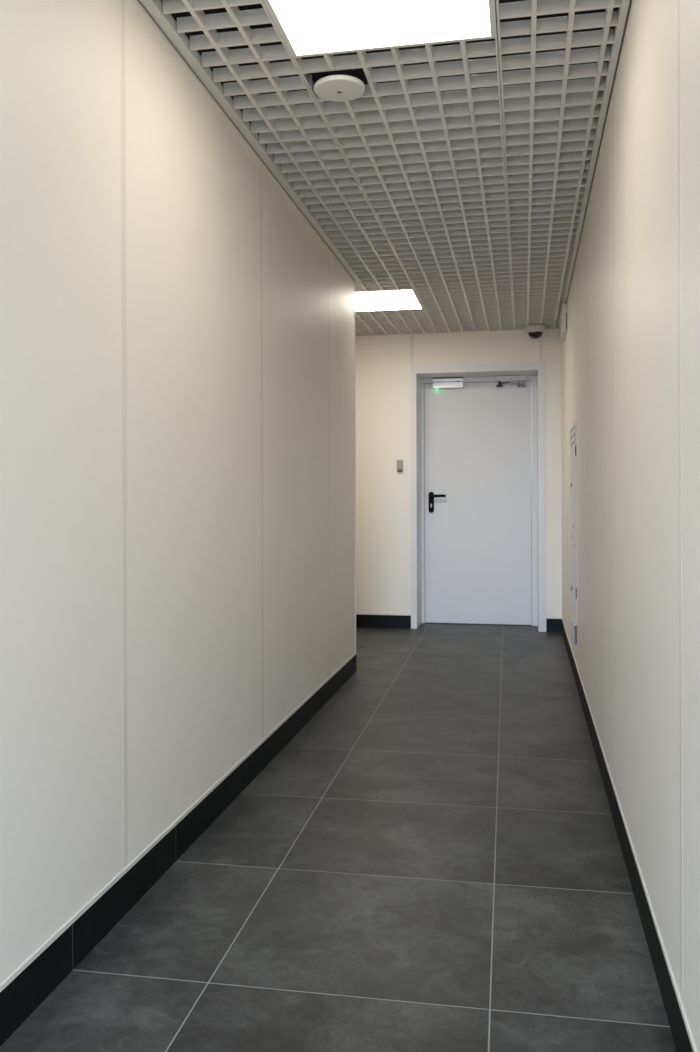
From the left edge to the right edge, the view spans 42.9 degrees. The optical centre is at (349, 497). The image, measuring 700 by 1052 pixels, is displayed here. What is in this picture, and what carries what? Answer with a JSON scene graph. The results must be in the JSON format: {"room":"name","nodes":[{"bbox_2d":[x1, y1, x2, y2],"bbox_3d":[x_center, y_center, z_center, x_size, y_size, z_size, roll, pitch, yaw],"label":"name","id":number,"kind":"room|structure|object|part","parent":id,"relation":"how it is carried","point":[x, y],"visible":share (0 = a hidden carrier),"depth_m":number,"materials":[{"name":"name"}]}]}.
{"room":"office building corridor","nodes":[
{"label":"office building corridor","id":0,"kind":"room"},
{"bbox_2d":[0,0,355,991],"bbox_3d":[-0.713,-0.328,1.805,0.124,2.750,7.277,0,0,11],"label":"wall","id":1,"kind":"structure","parent":0,"point":[178,398],"depth_m":2.32,"materials":[{"name":"white paint"}]},
{"bbox_2d":[0,655,355,1045],"bbox_3d":[-0.653,0.995,1.795,0.009,0.103,7.277,0,0,11],"label":"baseboard","id":2,"kind":"structure","parent":1,"relation":"attached to","point":[35,983],"depth_m":2.29,"materials":[{"name":"black tile"}]},
{"bbox_2d":[139,0,360,281],"bbox_3d":[-0.639,-1.323,1.791,0.034,0.046,7.277,0,0,11],"label":"trim","id":3,"kind":"structure","parent":1,"relation":"attached to","point":[166,22],"depth_m":3.00,"materials":[{"name":"grey paint"}]},
{"bbox_2d":[0,623,676,1051],"bbox_3d":[-0.908,1.107,3.069,3.850,0.120,9.683,0,0,11],"label":"floor","id":4,"kind":"structure","parent":0,"point":[434,861],"depth_m":2.30,"materials":[{"name":"tile"}]},
{"bbox_2d":[161,0,620,335],"bbox_3d":[-0.979,-1.550,2.793,3.870,0.504,9.118,0,0,11],"label":"ceiling","id":5,"kind":"structure","parent":0,"point":[457,175],"depth_m":3.35,"materials":[{"name":"grey paint"}]},
{"bbox_2d":[314,53,364,101],"bbox_3d":[-0.033,-1.336,2.791,0.161,0.134,0.161,0,0,11],"label":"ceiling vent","id":6,"kind":"object","parent":5,"relation":"in","point":[339,85],"visible":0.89,"depth_m":2.77,"materials":[{"name":"white plastic"}]},
{"bbox_2d":[262,0,496,57],"bbox_3d":[0.066,-1.320,2.286,0.597,0.036,0.595,0,0,11],"label":"recessed light","id":7,"kind":"object","parent":5,"relation":"in","point":[306,27],"visible":1,"depth_m":2.45,"materials":[{"name":"white plastic"}]},
{"bbox_2d":[355,289,423,311],"bbox_3d":[0.165,-1.320,5.921,0.597,0.036,0.595,0,0,11],"label":"recessed light","id":8,"kind":"object","parent":5,"relation":"in","point":[406,299],"visible":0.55,"depth_m":5.90,"materials":[{"name":"white plastic"}]},
{"bbox_2d":[525,324,545,338],"bbox_3d":[1.406,-1.255,6.760,0.155,0.101,0.155,0,0,11],"label":"dome camera","id":9,"kind":"object","parent":5,"relation":"attached to","point":[535,331],"visible":1,"depth_m":6.71,"materials":[{"name":"grey plastic"}]},
{"bbox_2d":[355,329,561,618],"bbox_3d":[-0.040,-0.330,7.417,3.720,2.750,0.424,0,0,11],"label":"wall","id":10,"kind":"structure","parent":0,"point":[383,363],"depth_m":7.12,"materials":[{"name":"white paint"}]},
{"bbox_2d":[356,614,410,628],"bbox_3d":[-0.698,0.995,7.333,2.412,0.103,0.008,0,0,11],"label":"baseboard","id":11,"kind":"structure","parent":10,"relation":"attached to","point":[372,621],"depth_m":7.14,"materials":[{"name":"black tile"}]},
{"bbox_2d":[397,460,402,471],"bbox_3d":[0.397,-0.254,7.109,0.046,0.096,0.022,0,0,11],"label":"card reader","id":12,"kind":"object","parent":10,"relation":"attached to","point":[399,462],"visible":1,"depth_m":7.10,"materials":[{"name":"grey plastic"}]},
{"bbox_2d":[357,328,557,335],"bbox_3d":[-0.155,-1.324,7.213,3.578,0.046,0.018,0,0,11],"label":"trim","id":13,"kind":"structure","parent":10,"relation":"attached to","point":[546,328],"depth_m":7.04,"materials":[{"name":"grey paint"}]},
{"bbox_2d":[410,362,545,631],"bbox_3d":[1.036,-0.005,7.187,1.054,2.094,0.379,0,0,11],"label":"door","id":14,"kind":"structure","parent":10,"relation":"in","point":[478,497],"depth_m":7.29,"materials":[{"name":"grey paint"}]},
{"bbox_3d":[0.673,0.039,7.383,0.045,0.174,0.009,0,0,11],"label":"handle","id":15,"kind":"part","parent":14,"relation":"part of","materials":[{"name":"black plastic"}]},
{"bbox_3d":[0.724,-0.015,7.343,0.137,0.022,0.053,0,0,11],"label":"lever","id":16,"kind":"part","parent":14,"relation":"part of","materials":[{"name":"black plastic"}]},
{"bbox_2d":[432,377,462,388],"bbox_3d":[0.804,-0.944,7.334,0.254,0.091,0.047,0,0,11],"label":"lock","id":17,"kind":"object","parent":14,"relation":"attached to","point":[441,382],"visible":1,"depth_m":7.31,"materials":[{"name":"metal"}]},
{"bbox_3d":[0.805,-0.984,7.339,0.254,0.011,0.036,0,0,11],"label":"mounting plate","id":18,"kind":"part","parent":17,"relation":"part of","materials":[{"name":"grey metal"}]},
{"bbox_3d":[0.806,-0.926,7.333,0.247,0.046,0.046,0,0,11],"label":"plate","id":19,"kind":"part","parent":17,"relation":"part of","materials":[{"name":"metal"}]},
{"bbox_2d":[496,375,525,387],"bbox_3d":[1.299,-0.942,7.184,0.242,0.093,0.162,0,0,11],"label":"door closer","id":20,"kind":"object","parent":14,"relation":"attached to","point":[499,379],"depth_m":7.22,"materials":[{"name":"grey paint"}]},
{"bbox_2d":[546,619,561,631],"bbox_3d":[1.579,0.989,6.895,0.120,0.103,0.008,0,0,11],"label":"baseboard","id":21,"kind":"structure","parent":10,"relation":"attached to","point":[552,625],"depth_m":6.89,"materials":[{"name":"black tile"}]},
{"bbox_2d":[561,0,699,1051],"bbox_3d":[0.829,-0.333,2.472,0.124,2.750,9.168,0,0,11],"label":"wall","id":22,"kind":"structure","parent":0,"point":[630,349],"depth_m":2.03,"materials":[{"name":"white paint"}]},
{"bbox_2d":[560,303,566,341],"bbox_3d":[1.470,-1.202,6.140,0.031,0.185,0.424,0,0,11],"label":"wall box","id":23,"kind":"object","parent":22,"relation":"attached to","point":[563,315],"visible":1,"depth_m":5.94,"materials":[{"name":"white plastic"}]},
{"bbox_2d":[570,418,576,620],"bbox_3d":[1.299,0.123,5.188,0.010,1.115,0.640,0,0,11],"label":"access panel","id":24,"kind":"object","parent":22,"relation":"attached to","point":[573,429],"visible":1,"depth_m":5.12,"materials":[{"name":"grey paint"}]},
{"bbox_2d":[571,618,576,645],"bbox_3d":[1.270,0.758,5.060,0.019,0.115,0.303,0,0,11],"label":"box","id":25,"kind":"object","parent":22,"relation":"attached to","point":[573,623],"visible":1,"depth_m":4.95,"materials":[{"name":"white plastic"}]},
{"bbox_2d":[558,0,630,328],"bbox_3d":[0.745,-1.327,2.436,0.022,0.046,9.067,0,0,11],"label":"trim","id":26,"kind":"structure","parent":22,"relation":"attached to","point":[623,11],"depth_m":3.06,"materials":[{"name":"grey paint"}]},
{"bbox_2d":[562,622,692,1051],"bbox_3d":[0.767,0.991,2.433,0.009,0.103,9.067,0,0,11],"label":"baseboard","id":27,"kind":"structure","parent":22,"relation":"attached to","point":[682,1043],"depth_m":2.20,"materials":[{"name":"black tile"}]}
]}

